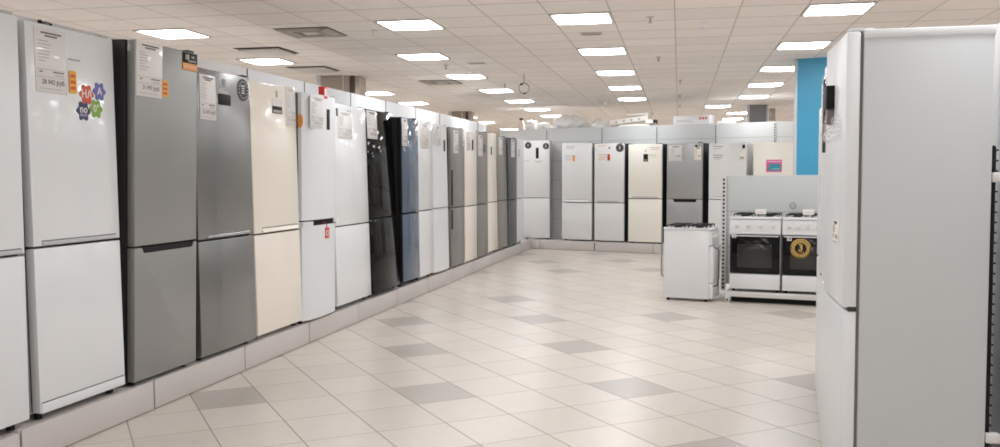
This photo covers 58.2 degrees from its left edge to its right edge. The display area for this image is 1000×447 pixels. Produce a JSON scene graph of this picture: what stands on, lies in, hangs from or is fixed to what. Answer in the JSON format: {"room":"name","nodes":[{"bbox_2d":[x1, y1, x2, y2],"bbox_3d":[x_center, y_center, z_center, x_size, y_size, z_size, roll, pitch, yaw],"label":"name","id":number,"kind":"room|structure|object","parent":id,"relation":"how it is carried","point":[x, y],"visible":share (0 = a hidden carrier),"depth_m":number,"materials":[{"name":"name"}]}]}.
{"room":"electronics store","nodes":[
{"label":"electronics store","id":0,"kind":"room"},
{"bbox_2d":[12,14,485,131],"bbox_3d":[-2.154,-0.213,9.051,0.100,2.480,16.700,1,3,13],"label":"wall","id":1,"kind":"structure","parent":0,"point":[341,97],"depth_m":10.36,"materials":[{"name":"white paint"}]},
{"bbox_2d":[316,75,365,95],"bbox_3d":[-2.320,-0.672,13.233,0.625,2.950,0.462,0,3,4],"label":"column","id":2,"kind":"structure","parent":0,"point":[352,84],"depth_m":12.95,"materials":[{"name":"beige paint"}]},
{"bbox_2d":[66,248,820,446],"bbox_3d":[1.918,0.611,17.567,32.000,0.100,45.000,1,3,13],"label":"floor","id":3,"kind":"structure","parent":0,"point":[531,347],"depth_m":6.79,"materials":[{"name":"tile"}]},
{"bbox_2d":[0,431,15,439],"bbox_3d":[-2.917,1.119,4.157,0.588,0.010,1.170,1,3,13],"label":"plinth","id":4,"kind":"object","parent":3,"relation":"attached to","point":[3,435],"depth_m":4.61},
{"bbox_2d":[0,431,19,446],"bbox_3d":[-2.911,1.203,4.160,0.600,0.178,1.170,1,3,13],"label":"plinth","id":5,"kind":"object","parent":3,"relation":"on","point":[7,439],"visible":1,"depth_m":4.61,"materials":[{"name":"grey"}]},
{"bbox_2d":[0,10,28,430],"bbox_3d":[-2.790,0.013,4.345,0.512,2.154,0.750,1,3,13],"label":"refrigerator","id":6,"kind":"object","parent":3,"relation":"on","point":[14,388],"visible":1,"depth_m":4.57,"materials":[{"name":"grey metal"}]},
{"bbox_2d":[17,20,124,419],"bbox_3d":[-2.615,-0.028,5.140,0.492,2.144,0.720,0,3,13],"label":"refrigerator","id":7,"kind":"object","parent":3,"relation":"on","point":[74,318],"visible":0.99,"depth_m":5.01,"materials":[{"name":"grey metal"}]},
{"bbox_2d":[0,380,153,446],"bbox_3d":[-2.652,1.135,5.299,0.600,0.190,1.170,1,3,13],"label":"plinth","id":8,"kind":"object","parent":3,"relation":"on","point":[64,426],"visible":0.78,"depth_m":5.18,"materials":[{"name":"grey"}]},
{"bbox_2d":[111,39,196,385],"bbox_3d":[-2.408,-0.083,5.907,0.507,2.164,0.690,2,3,13],"label":"refrigerator","id":9,"kind":"object","parent":3,"relation":"on","point":[155,85],"visible":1,"depth_m":5.73,"materials":[{"name":"grey metal"}]},
{"bbox_2d":[143,346,244,407],"bbox_3d":[-2.394,1.074,6.438,0.600,0.190,1.170,1,3,13],"label":"plinth","id":10,"kind":"object","parent":3,"relation":"on","point":[178,382],"visible":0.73,"depth_m":6.29,"materials":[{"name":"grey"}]},
{"bbox_2d":[191,67,255,360],"bbox_3d":[-2.263,-0.085,6.715,0.514,2.089,0.790,0,3,13],"label":"refrigerator","id":11,"kind":"object","parent":3,"relation":"on","point":[225,279],"visible":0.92,"depth_m":6.61,"materials":[{"name":"grey metal"}]},
{"bbox_2d":[236,322,308,369],"bbox_3d":[-2.136,1.012,7.578,0.600,0.190,1.170,1,3,13],"label":"plinth","id":12,"kind":"object","parent":3,"relation":"on","point":[270,345],"visible":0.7,"depth_m":7.45,"materials":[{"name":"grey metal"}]},
{"bbox_2d":[249,80,301,339],"bbox_3d":[-2.088,-0.124,7.526,0.516,2.074,0.810,-1,3,13],"label":"refrigerator","id":13,"kind":"object","parent":3,"relation":"on","point":[277,267],"visible":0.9,"depth_m":7.43,"materials":[{"name":"beige metal"}]},
{"bbox_2d":[295,86,338,323],"bbox_3d":[-1.870,-0.191,8.291,0.536,2.130,0.737,1,3,13],"label":"refrigerator","id":14,"kind":"object","parent":3,"relation":"on","point":[315,113],"visible":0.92,"depth_m":8.09,"materials":[{"name":"grey metal"}]},
{"bbox_2d":[302,304,355,321],"bbox_3d":[-1.882,0.866,8.719,0.588,0.022,1.180,1,3,13],"label":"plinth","id":15,"kind":"object","parent":3,"relation":"attached to","point":[342,310],"depth_m":8.72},
{"bbox_2d":[302,304,358,342],"bbox_3d":[-1.876,0.950,8.722,0.600,0.190,1.180,1,3,13],"label":"plinth","id":16,"kind":"object","parent":3,"relation":"on","point":[345,315],"visible":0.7,"depth_m":8.61,"materials":[{"name":"grey"}]},
{"bbox_2d":[334,103,370,309],"bbox_3d":[-1.726,-0.187,9.130,0.485,2.024,0.900,-1,3,13],"label":"refrigerator","id":17,"kind":"object","parent":3,"relation":"on","point":[352,243],"visible":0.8,"depth_m":9.05,"materials":[{"name":"grey metal"}]},
{"bbox_2d":[347,289,395,303],"bbox_3d":[-1.620,0.803,9.878,0.588,0.022,1.200,1,3,13],"label":"display platform","id":18,"kind":"object","parent":3,"relation":"attached to","point":[377,297],"depth_m":9.82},
{"bbox_2d":[347,289,396,320],"bbox_3d":[-1.613,0.887,9.881,0.600,0.190,1.200,1,3,13],"label":"plinth","id":19,"kind":"object","parent":3,"relation":"on","point":[378,302],"visible":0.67,"depth_m":9.76,"materials":[{"name":"grey"}]},
{"bbox_2d":[363,108,399,296],"bbox_3d":[-1.532,-0.242,10.032,0.552,2.045,0.870,1,3,13],"label":"refrigerator","id":20,"kind":"object","parent":3,"relation":"on","point":[384,260],"visible":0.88,"depth_m":9.95,"materials":[{"name":"black metal"}]},
{"bbox_2d":[391,117,419,286],"bbox_3d":[-1.318,-0.271,10.871,0.509,2.014,0.620,0,3,13],"label":"refrigerator","id":21,"kind":"object","parent":3,"relation":"on","point":[404,130],"visible":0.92,"depth_m":10.67,"materials":[{"name":"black metal"}]},
{"bbox_2d":[389,278,425,289],"bbox_3d":[-1.355,0.740,11.046,0.588,0.022,1.200,1,3,13],"label":"display platform","id":22,"kind":"object","parent":3,"relation":"attached to","point":[408,285],"depth_m":10.97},
{"bbox_2d":[389,278,427,304],"bbox_3d":[-1.349,0.824,11.050,0.600,0.190,1.200,1,3,13],"label":"plinth","id":23,"kind":"object","parent":3,"relation":"on","point":[408,290],"visible":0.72,"depth_m":10.94,"materials":[{"name":"grey"}]},
{"bbox_2d":[415,121,433,280],"bbox_3d":[-1.179,-0.303,11.495,0.505,2.009,0.600,0,3,13],"label":"refrigerator","id":24,"kind":"object","parent":3,"relation":"on","point":[425,142],"visible":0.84,"depth_m":11.41,"materials":[{"name":"grey metal"}]},
{"bbox_2d":[418,269,449,277],"bbox_3d":[-1.092,0.677,12.205,0.588,0.022,1.180,1,3,13],"label":"display platform","id":25,"kind":"object","parent":3,"relation":"attached to","point":[444,273],"depth_m":12.10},
{"bbox_2d":[418,269,452,291],"bbox_3d":[-1.086,0.761,12.209,0.600,0.190,1.180,1,3,13],"label":"plinth","id":26,"kind":"object","parent":3,"relation":"on","point":[438,279],"visible":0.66,"depth_m":12.07,"materials":[{"name":"grey"}]},
{"bbox_2d":[430,124,448,274],"bbox_3d":[-1.026,-0.340,12.187,0.518,2.004,0.740,0,3,13],"label":"refrigerator","id":27,"kind":"object","parent":3,"relation":"on","point":[439,136],"visible":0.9,"depth_m":12.03,"materials":[{"name":"grey metal"}]},
{"bbox_2d":[446,127,464,268],"bbox_3d":[-0.844,-0.380,12.949,0.505,2.009,0.710,1,3,13],"label":"refrigerator","id":28,"kind":"object","parent":3,"relation":"on","point":[455,136],"visible":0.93,"depth_m":12.78,"materials":[{"name":"grey metal"}]},
{"bbox_2d":[450,261,470,268],"bbox_3d":[-0.829,0.615,13.364,0.588,0.022,1.200,1,3,13],"label":"display platform","id":29,"kind":"object","parent":3,"relation":"attached to","point":[467,264],"depth_m":13.29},
{"bbox_2d":[450,261,473,280],"bbox_3d":[-0.823,0.699,13.367,0.600,0.190,1.200,1,3,13],"label":"plinth","id":30,"kind":"object","parent":3,"relation":"on","point":[467,268],"visible":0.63,"depth_m":13.26,"materials":[{"name":"grey"}]},
{"bbox_2d":[462,130,476,263],"bbox_3d":[-0.680,-0.417,13.670,0.505,2.004,0.710,1,3,13],"label":"refrigerator","id":31,"kind":"object","parent":3,"relation":"on","point":[470,150],"visible":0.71,"depth_m":13.58,"materials":[{"name":"grey metal"}]},
{"bbox_2d":[470,254,491,271],"bbox_3d":[-0.558,0.635,14.536,0.600,0.190,1.200,1,3,13],"label":"plinth","id":32,"kind":"object","parent":3,"relation":"on","point":[482,262],"visible":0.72,"depth_m":14.41,"materials":[{"name":"grey"}]},
{"bbox_2d":[475,131,487,258],"bbox_3d":[-0.517,-0.466,14.390,0.505,2.024,0.690,1,3,13],"label":"refrigerator","id":33,"kind":"object","parent":3,"relation":"on","point":[481,137],"visible":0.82,"depth_m":14.30,"materials":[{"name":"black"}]},
{"bbox_2d":[486,133,497,254],"bbox_3d":[-0.370,-0.508,15.110,0.503,2.024,0.700,0,3,13],"label":"refrigerator","id":34,"kind":"object","parent":3,"relation":"on","point":[491,137],"visible":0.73,"depth_m":15.06,"materials":[{"name":"grey metal"}]},
{"bbox_2d":[488,248,505,253],"bbox_3d":[-0.299,0.488,15.702,0.588,0.022,1.200,1,3,13],"label":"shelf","id":35,"kind":"object","parent":3,"relation":"attached to","point":[503,250],"depth_m":15.75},
{"bbox_2d":[488,248,506,264],"bbox_3d":[-0.293,0.572,15.705,0.600,0.190,1.200,1,3,13],"label":"plinth","id":36,"kind":"object","parent":3,"relation":"on","point":[499,255],"visible":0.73,"depth_m":15.60,"materials":[{"name":"grey"}]},
{"bbox_2d":[495,135,507,250],"bbox_3d":[-0.197,-0.542,15.869,0.505,2.009,0.740,0,3,13],"label":"refrigerator","id":37,"kind":"object","parent":3,"relation":"on","point":[501,201],"visible":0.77,"depth_m":15.75,"materials":[{"name":"grey metal"}]},
{"bbox_2d":[505,137,516,247],"bbox_3d":[-0.004,-0.586,16.655,0.505,2.019,0.700,1,3,13],"label":"refrigerator","id":38,"kind":"object","parent":3,"relation":"on","point":[511,143],"visible":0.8,"depth_m":16.51,"materials":[{"name":"grey metal"}]},
{"bbox_2d":[507,243,519,257],"bbox_3d":[-0.028,0.509,16.873,0.600,0.190,1.200,1,3,13],"label":"plinth","id":39,"kind":"object","parent":3,"relation":"on","point":[512,250],"visible":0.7,"depth_m":16.75,"materials":[{"name":"grey"}]},
{"bbox_2d":[514,139,522,244],"bbox_3d":[0.150,-0.625,17.331,0.505,2.024,0.610,1,3,13],"label":"refrigerator","id":40,"kind":"object","parent":3,"relation":"on","point":[519,141],"visible":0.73,"depth_m":17.25,"materials":[{"name":"grey metal"}]},
{"bbox_2d":[517,239,530,252],"bbox_3d":[0.221,0.449,17.974,0.600,0.190,1.060,1,3,13],"label":"plinth","id":41,"kind":"object","parent":3,"relation":"on","point":[525,244],"visible":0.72,"depth_m":17.88,"materials":[{"name":"grey"}]},
{"bbox_2d":[523,140,551,238],"bbox_3d":[0.786,-0.702,18.596,0.552,2.039,0.344,1,3,14],"label":"refrigerator","id":42,"kind":"object","parent":3,"relation":"on","point":[537,155],"visible":1,"depth_m":18.43,"materials":[{"name":"grey metal"}]},
{"bbox_2d":[530,238,545,248],"bbox_3d":[0.856,0.410,18.697,0.220,0.188,0.580,2,4,30],"label":"plinth","id":43,"kind":"object","parent":3,"relation":"on","point":[535,243],"visible":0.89,"depth_m":18.45,"materials":[{"name":"grey"}]},
{"bbox_2d":[540,238,596,250],"bbox_3d":[1.485,0.427,18.338,1.220,0.188,0.580,2,4,30],"label":"plinth","id":44,"kind":"object","parent":3,"relation":"on","point":[552,243],"visible":0.86,"depth_m":18.11,"materials":[{"name":"grey"}]},
{"bbox_2d":[541,238,596,242],"bbox_3d":[1.488,0.343,18.340,1.220,0.020,0.565,2,4,30],"label":"shelf","id":45,"kind":"object","parent":3,"relation":"attached to","point":[552,240],"depth_m":18.15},
{"bbox_2d":[562,142,600,240],"bbox_3d":[1.650,-0.646,18.152,0.647,1.969,0.516,2,4,30],"label":"refrigerator","id":46,"kind":"object","parent":3,"relation":"on","point":[578,159],"visible":0.94,"depth_m":17.93,"materials":[{"name":"grey metal"}]},
{"bbox_2d":[594,143,628,241],"bbox_3d":[2.257,-0.618,17.809,0.621,1.946,0.512,2,4,30],"label":"refrigerator","id":47,"kind":"object","parent":3,"relation":"on","point":[611,198],"visible":0.94,"depth_m":17.59,"materials":[{"name":"white metal"}]},
{"bbox_2d":[595,241,654,253],"bbox_3d":[2.545,0.456,17.733,1.213,0.188,0.580,2,4,30],"label":"plinth","id":48,"kind":"object","parent":3,"relation":"on","point":[605,246],"visible":0.75,"depth_m":17.50,"materials":[{"name":"grey"}]},
{"bbox_2d":[596,241,654,243],"bbox_3d":[2.548,0.372,17.735,1.213,0.020,0.565,2,4,30],"label":"shelf","id":49,"kind":"object","parent":3,"relation":"attached to","point":[600,242],"depth_m":17.56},
{"bbox_2d":[628,143,666,243],"bbox_3d":[2.901,-0.588,17.442,0.676,1.922,0.512,2,4,30],"label":"refrigerator","id":50,"kind":"object","parent":3,"relation":"on","point":[647,173],"visible":0.87,"depth_m":17.22,"materials":[{"name":"beige metal"}]},
{"bbox_2d":[667,142,709,225],"bbox_3d":[3.579,-0.571,17.059,0.686,1.924,0.506,2,4,30],"label":"refrigerator","id":51,"kind":"object","parent":3,"relation":"on","point":[688,199],"visible":0.83,"depth_m":16.84,"materials":[{"name":"grey metal"}]},
{"bbox_2d":[661,223,721,301],"bbox_3d":[2.347,0.461,10.900,0.702,0.909,0.500,1,3,24],"label":"gas stove","id":52,"kind":"object","parent":3,"relation":"on","point":[692,251],"visible":1,"depth_m":10.71,"materials":[{"name":"white metal"}]},
{"bbox_2d":[664,223,718,230],"bbox_3d":[2.323,0.038,10.889,0.645,0.064,0.582,1,3,13],"label":"cooktop","id":53,"kind":"object","parent":52,"relation":"in","point":[674,226],"depth_m":10.75,"materials":[{"name":"white metal"}]},
{"bbox_2d":[708,142,752,243],"bbox_3d":[4.280,-0.543,16.654,0.691,1.909,0.516,2,4,30],"label":"refrigerator","id":54,"kind":"object","parent":3,"relation":"on","point":[724,158],"visible":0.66,"depth_m":16.49,"materials":[{"name":"grey metal"}]},
{"bbox_2d":[720,175,817,304],"bbox_3d":[3.383,0.177,10.638,1.610,1.498,0.704,1,3,24],"label":"display stand","id":55,"kind":"object","parent":3,"relation":"on","point":[739,193],"visible":0.42,"depth_m":10.96,"materials":[{"name":"grey"}]},
{"bbox_2d":[729,209,785,292],"bbox_3d":[3.083,0.307,10.746,0.584,0.979,0.561,1,3,24],"label":"gas stove","id":56,"kind":"object","parent":55,"relation":"on","point":[756,241],"visible":0.99,"depth_m":10.51,"materials":[{"name":"white metal"}]},
{"bbox_2d":[730,212,785,219],"bbox_3d":[3.091,-0.091,10.743,0.669,0.064,0.619,1,3,13],"label":"cooktop","id":57,"kind":"object","parent":56,"relation":"in","point":[741,215],"depth_m":10.58,"materials":[{"name":"white metal"}]},
{"bbox_2d":[726,288,815,294],"bbox_3d":[3.445,0.811,10.647,1.420,0.020,0.640,1,3,24],"label":"shelf","id":58,"kind":"object","parent":55,"relation":"attached to","point":[737,291],"depth_m":10.53,"materials":[{"name":"white metal"}]},
{"bbox_2d":[782,209,817,292],"bbox_3d":[3.623,0.318,10.508,0.564,0.979,0.561,1,3,24],"label":"gas stove","id":59,"kind":"object","parent":55,"relation":"on","point":[799,232],"visible":0.7,"depth_m":10.31,"materials":[{"name":"white metal"}]},
{"bbox_2d":[783,213,817,220],"bbox_3d":[3.631,-0.080,10.506,0.650,0.064,0.615,1,3,13],"label":"cooktop","id":60,"kind":"object","parent":59,"relation":"in","point":[797,216],"depth_m":10.35,"materials":[{"name":"white metal"}]},
{"bbox_2d":[753,141,792,174],"bbox_3d":[4.929,-0.517,16.189,0.710,1.902,0.504,1,3,14],"label":"refrigerator","id":61,"kind":"object","parent":3,"relation":"on","point":[769,158],"visible":0.28,"depth_m":15.92,"materials":[{"name":"grey metal"}]},
{"bbox_2d":[815,108,821,390],"bbox_3d":[2.397,0.205,5.797,0.628,1.964,0.600,1,3,16],"label":"refrigerator","id":62,"kind":"object","parent":3,"relation":"on","point":[820,110],"visible":0.14,"depth_m":6.06,"materials":[{"name":"grey metal"}]},
{"bbox_2d":[817,84,823,413],"bbox_3d":[2.196,0.182,5.205,0.639,2.074,0.600,1,3,16],"label":"refrigerator","id":63,"kind":"object","parent":3,"relation":"on","point":[822,154],"visible":0.11,"depth_m":5.47,"materials":[{"name":"grey metal"}]},
{"bbox_2d":[819,67,826,440],"bbox_3d":[1.998,0.200,4.615,0.645,2.104,0.600,1,3,16],"label":"refrigerator","id":64,"kind":"object","parent":3,"relation":"on","point":[825,79],"visible":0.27,"depth_m":4.89,"materials":[{"name":"grey metal"}]},
{"bbox_2d":[821,25,999,446],"bbox_3d":[1.795,0.230,4.011,0.655,2.109,0.626,1,3,13],"label":"refrigerator","id":65,"kind":"object","parent":3,"relation":"on","point":[911,174],"visible":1,"depth_m":3.71,"materials":[{"name":"grey metal"}]},
{"bbox_2d":[449,111,473,120],"bbox_3d":[-0.870,-1.064,20.488,0.515,2.950,0.412,0,3,7],"label":"column","id":66,"kind":"structure","parent":0,"point":[468,115],"depth_m":20.23,"materials":[{"name":"beige"}]},
{"bbox_2d":[0,0,999,135],"bbox_3d":[1.909,-2.435,17.404,32.000,0.100,45.000,1,3,13],"label":"ceiling","id":67,"kind":"structure","parent":0,"point":[518,42],"depth_m":9.63,"materials":[{"name":"tile"}]},
{"bbox_2d":[132,28,212,38],"bbox_3d":[-3.306,-1.909,9.085,0.558,0.031,0.554,0,3,11],"label":"recessed light","id":68,"kind":"object","parent":67,"relation":"in","point":[174,33],"visible":1,"depth_m":8.98,"materials":[{"name":"white plastic"}]},
{"bbox_2d":[139,30,205,38],"bbox_3d":[-3.306,-1.907,9.085,0.510,0.028,0.510,0,3,11],"label":"diffuser","id":69,"kind":"object","parent":68,"relation":"attached to","point":[162,34],"depth_m":9.00,"materials":[{"name":"white plastic"}]},
{"bbox_2d":[233,47,298,55],"bbox_3d":[-2.693,-1.979,10.361,0.558,0.030,0.558,0,3,11],"label":"ceiling vent","id":70,"kind":"object","parent":67,"relation":"in","point":[257,51],"visible":1,"depth_m":10.21,"materials":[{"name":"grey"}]},
{"bbox_2d":[236,58,296,64],"bbox_3d":[-2.928,-2.027,11.282,0.558,0.031,0.554,0,3,11],"label":"recessed light","id":71,"kind":"object","parent":67,"relation":"in","point":[256,61],"visible":1,"depth_m":11.16,"materials":[{"name":"white plastic"}]},
{"bbox_2d":[243,59,289,64],"bbox_3d":[-2.928,-2.026,11.282,0.510,0.028,0.510,0,3,11],"label":"diffuser","id":72,"kind":"object","parent":71,"relation":"attached to","point":[252,61],"depth_m":11.20,"materials":[{"name":"white plastic"}]},
{"bbox_2d":[274,27,346,37],"bbox_3d":[-1.899,-1.913,9.024,0.558,0.024,0.558,0,3,11],"label":"ceiling vent","id":73,"kind":"object","parent":67,"relation":"in","point":[302,32],"visible":1,"depth_m":8.94,"materials":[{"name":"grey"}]},
{"bbox_2d":[286,66,339,72],"bbox_3d":[-2.521,-2.074,12.114,0.558,0.030,0.558,0,3,11],"label":"ceiling vent","id":74,"kind":"object","parent":67,"relation":"in","point":[304,69],"visible":1,"depth_m":11.95,"materials":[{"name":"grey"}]},
{"bbox_2d":[366,91,396,94],"bbox_3d":[-2.154,-2.264,15.674,0.558,0.031,0.554,0,3,11],"label":"recessed light","id":75,"kind":"object","parent":67,"relation":"in","point":[371,92],"visible":0.82,"depth_m":15.52,"materials":[{"name":"white plastic"}]},
{"bbox_2d":[374,19,445,30],"bbox_3d":[-0.854,-1.890,8.597,0.558,0.031,0.554,0,3,11],"label":"recessed light","id":76,"kind":"object","parent":67,"relation":"in","point":[408,24],"visible":1,"depth_m":8.49,"materials":[{"name":"white plastic"}]},
{"bbox_2d":[394,53,450,60],"bbox_3d":[-0.928,-2.012,10.884,0.558,0.031,0.554,0,3,11],"label":"recessed light","id":77,"kind":"object","parent":67,"relation":"in","point":[411,56],"visible":1,"depth_m":10.78,"materials":[{"name":"white plastic"}]},
{"bbox_2d":[400,54,446,59],"bbox_3d":[-0.928,-2.010,10.884,0.510,0.028,0.510,0,3,11],"label":"diffuser","id":78,"kind":"object","parent":77,"relation":"attached to","point":[405,56],"depth_m":10.78,"materials":[{"name":"white plastic"}]},
{"bbox_2d":[420,80,462,84],"bbox_3d":[-0.911,-2.176,13.879,0.558,0.024,0.558,0,3,11],"label":"ceiling vent","id":79,"kind":"object","parent":67,"relation":"in","point":[429,82],"visible":1,"depth_m":13.76,"materials":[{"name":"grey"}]},
{"bbox_2d":[443,74,488,78],"bbox_3d":[-0.492,-2.130,13.070,0.558,0.031,0.554,0,3,11],"label":"recessed light","id":80,"kind":"object","parent":67,"relation":"in","point":[451,76],"visible":1,"depth_m":12.93,"materials":[{"name":"white plastic"}]},
{"bbox_2d":[446,75,484,78],"bbox_3d":[-0.492,-2.129,13.070,0.510,0.028,0.510,0,3,11],"label":"diffuser","id":81,"kind":"object","parent":80,"relation":"attached to","point":[449,76],"depth_m":12.99,"materials":[{"name":"white plastic"}]},
{"bbox_2d":[477,88,515,92],"bbox_3d":[-0.056,-2.248,15.256,0.558,0.031,0.554,0,3,11],"label":"recessed light","id":82,"kind":"object","parent":67,"relation":"in","point":[506,89],"visible":1,"depth_m":15.12,"materials":[{"name":"white plastic"}]},
{"bbox_2d":[481,89,512,92],"bbox_3d":[-0.056,-2.247,15.256,0.510,0.028,0.510,0,3,11],"label":"diffuser","id":83,"kind":"object","parent":82,"relation":"attached to","point":[482,90],"depth_m":15.13,"materials":[{"name":"white plastic"}]},
{"bbox_2d":[548,12,614,24],"bbox_3d":[0.759,-1.878,8.275,0.558,0.031,0.554,0,3,11],"label":"recessed light","id":84,"kind":"object","parent":67,"relation":"in","point":[591,17],"visible":1,"depth_m":8.18,"materials":[{"name":"white plastic"}]},
{"bbox_2d":[553,14,610,23],"bbox_3d":[0.759,-1.876,8.276,0.510,0.028,0.510,0,3,11],"label":"diffuser","id":85,"kind":"object","parent":84,"relation":"attached to","point":[557,18],"depth_m":8.18,"materials":[{"name":"white plastic"}]},
{"bbox_2d":[576,47,627,55],"bbox_3d":[1.196,-1.996,10.461,0.558,0.031,0.554,0,3,11],"label":"recessed light","id":86,"kind":"object","parent":67,"relation":"in","point":[607,50],"visible":1,"depth_m":10.34,"materials":[{"name":"white plastic"}]},
{"bbox_2d":[580,48,624,54],"bbox_3d":[1.196,-1.994,10.461,0.510,0.028,0.510,0,3,11],"label":"diffuser","id":87,"kind":"object","parent":86,"relation":"attached to","point":[583,51],"depth_m":10.34,"materials":[{"name":"white plastic"}]},
{"bbox_2d":[594,70,636,75],"bbox_3d":[1.632,-2.114,12.647,0.558,0.031,0.554,0,3,11],"label":"recessed light","id":88,"kind":"object","parent":67,"relation":"in","point":[601,72],"visible":1,"depth_m":12.51,"materials":[{"name":"white plastic"}]},
{"bbox_2d":[597,71,633,74],"bbox_3d":[1.632,-2.112,12.647,0.510,0.028,0.510,0,3,11],"label":"diffuser","id":89,"kind":"object","parent":88,"relation":"attached to","point":[598,72],"depth_m":12.54,"materials":[{"name":"white plastic"}]},
{"bbox_2d":[607,86,642,89],"bbox_3d":[2.068,-2.232,14.833,0.558,0.031,0.554,0,3,11],"label":"recessed light","id":90,"kind":"object","parent":67,"relation":"in","point":[608,87],"visible":1,"depth_m":14.72,"materials":[{"name":"white plastic"}]},
{"bbox_2d":[746,82,785,86],"bbox_3d":[4.257,-2.215,14.397,0.558,0.031,0.554,0,3,11],"label":"recessed light","id":91,"kind":"object","parent":67,"relation":"in","point":[776,84],"visible":1,"depth_m":14.28,"materials":[{"name":"white plastic"}]},
{"bbox_2d":[749,83,782,86],"bbox_3d":[4.257,-2.214,14.397,0.510,0.028,0.510,0,3,11],"label":"diffuser","id":92,"kind":"object","parent":91,"relation":"attached to","point":[750,84],"depth_m":14.29,"materials":[{"name":"white plastic"}]},
{"bbox_2d":[758,66,793,71],"bbox_3d":[3.821,-2.097,12.211,0.558,0.031,0.554,0,3,11],"label":"recessed light","id":93,"kind":"object","parent":67,"relation":"in","point":[763,68],"visible":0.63,"depth_m":12.10,"materials":[{"name":"white plastic"}]},
{"bbox_2d":[761,67,793,70],"bbox_3d":[3.821,-2.096,12.211,0.510,0.028,0.510,0,3,11],"label":"diffuser","id":94,"kind":"object","parent":93,"relation":"attached to","point":[762,68],"depth_m":12.12,"materials":[{"name":"white plastic"}]},
{"bbox_2d":[774,41,832,49],"bbox_3d":[3.385,-1.979,10.025,0.558,0.031,0.554,0,3,11],"label":"recessed light","id":95,"kind":"object","parent":67,"relation":"in","point":[803,44],"visible":1,"depth_m":9.91,"materials":[{"name":"white plastic"}]},
{"bbox_2d":[778,42,828,48],"bbox_3d":[3.385,-1.978,10.026,0.510,0.028,0.510,0,3,11],"label":"diffuser","id":96,"kind":"object","parent":95,"relation":"attached to","point":[782,45],"depth_m":9.91,"materials":[{"name":"white plastic"}]},
{"bbox_2d":[800,1,877,16],"bbox_3d":[2.949,-1.861,7.840,0.558,0.031,0.554,0,3,11],"label":"recessed light","id":97,"kind":"object","parent":67,"relation":"in","point":[851,8],"visible":1,"depth_m":7.74,"materials":[{"name":"white plastic"}]},
{"bbox_2d":[805,3,872,14],"bbox_3d":[2.949,-1.859,7.840,0.510,0.028,0.510,0,3,11],"label":"diffuser","id":98,"kind":"object","parent":97,"relation":"attached to","point":[825,8],"depth_m":7.73,"materials":[{"name":"white plastic"}]},
{"bbox_2d":[500,121,793,239],"bbox_3d":[3.282,-0.702,17.894,7.260,2.480,0.500,2,4,30],"label":"wall","id":99,"kind":"structure","parent":0,"point":[755,132],"depth_m":17.83,"materials":[{"name":"white"}]},
{"bbox_2d":[525,120,536,128],"bbox_3d":[0.679,-2.119,19.256,0.235,0.215,0.361,2,4,30],"label":"plastic bag","id":100,"kind":"object","parent":99,"relation":"on","point":[529,124],"visible":0.8,"depth_m":19.13,"materials":[{"name":"white plastic"}]},
{"bbox_2d":[553,114,587,127],"bbox_3d":[1.466,-2.141,18.863,0.794,0.297,0.394,2,4,30],"label":"plastic bag","id":101,"kind":"object","parent":99,"relation":"on","point":[563,121],"visible":0.84,"depth_m":18.72,"materials":[{"name":"white plastic"}]},
{"bbox_2d":[589,118,606,126],"bbox_3d":[2.023,-2.077,18.544,0.381,0.200,0.370,0,3,-1],"label":"plastic bag","id":102,"kind":"object","parent":99,"relation":"on","point":[599,122],"visible":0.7,"depth_m":18.40,"materials":[{"name":"white plastic"}]},
{"bbox_2d":[619,124,654,126],"bbox_3d":[2.759,-1.972,18.065,0.660,0.040,0.340,2,4,30],"label":"foam packing","id":103,"kind":"object","parent":99,"relation":"on","point":[623,124],"visible":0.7,"depth_m":17.90,"materials":[{"name":"white"}]},
{"bbox_2d":[610,115,652,125],"bbox_3d":[2.650,-2.080,18.142,0.824,0.179,0.304,2,4,30],"label":"foam packing","id":104,"kind":"object","parent":103,"relation":"on","point":[638,119],"visible":0.98,"depth_m":18.03,"materials":[{"name":"white plastic"}]},
{"bbox_2d":[546,122,775,143],"bbox_3d":[3.517,-0.770,17.461,5.876,2.280,0.025,2,4,30],"label":"trim","id":105,"kind":"structure","parent":99,"relation":"attached to","point":[715,126],"depth_m":17.08,"materials":[{"name":"white metal"}]},
{"bbox_2d":[674,115,713,124],"bbox_3d":[3.774,-2.009,17.482,0.720,0.170,0.302,2,4,30],"label":"carton","id":106,"kind":"object","parent":99,"relation":"on","point":[695,119],"visible":0.88,"depth_m":17.34,"materials":[{"name":"white cardboard"}]},
{"bbox_2d":[747,105,768,121],"bbox_3d":[5.365,-0.994,18.835,0.430,2.950,0.350,0,3,7],"label":"column","id":107,"kind":"structure","parent":0,"point":[755,113],"depth_m":18.60,"materials":[{"name":"grey"}]},
{"bbox_2d":[793,57,826,174],"bbox_3d":[4.035,-0.595,11.435,0.532,2.950,0.512,1,3,24],"label":"column","id":108,"kind":"structure","parent":0,"point":[809,73],"depth_m":11.21,"materials":[{"name":"blue paint"}]},
{"bbox_2d":[989,23,999,446],"bbox_3d":[2.616,0.109,4.906,0.100,2.250,3.300,1,3,13],"label":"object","id":109,"kind":"structure","parent":0,"point":[995,369],"depth_m":4.44,"materials":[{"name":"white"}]},
{"bbox_2d":[989,24,999,431],"bbox_3d":[2.453,0.136,4.503,0.040,2.240,0.040,1,3,13],"label":"trim","id":110,"kind":"structure","parent":109,"relation":"attached to","point":[997,35],"depth_m":4.44,"materials":[{"name":"white metal"}]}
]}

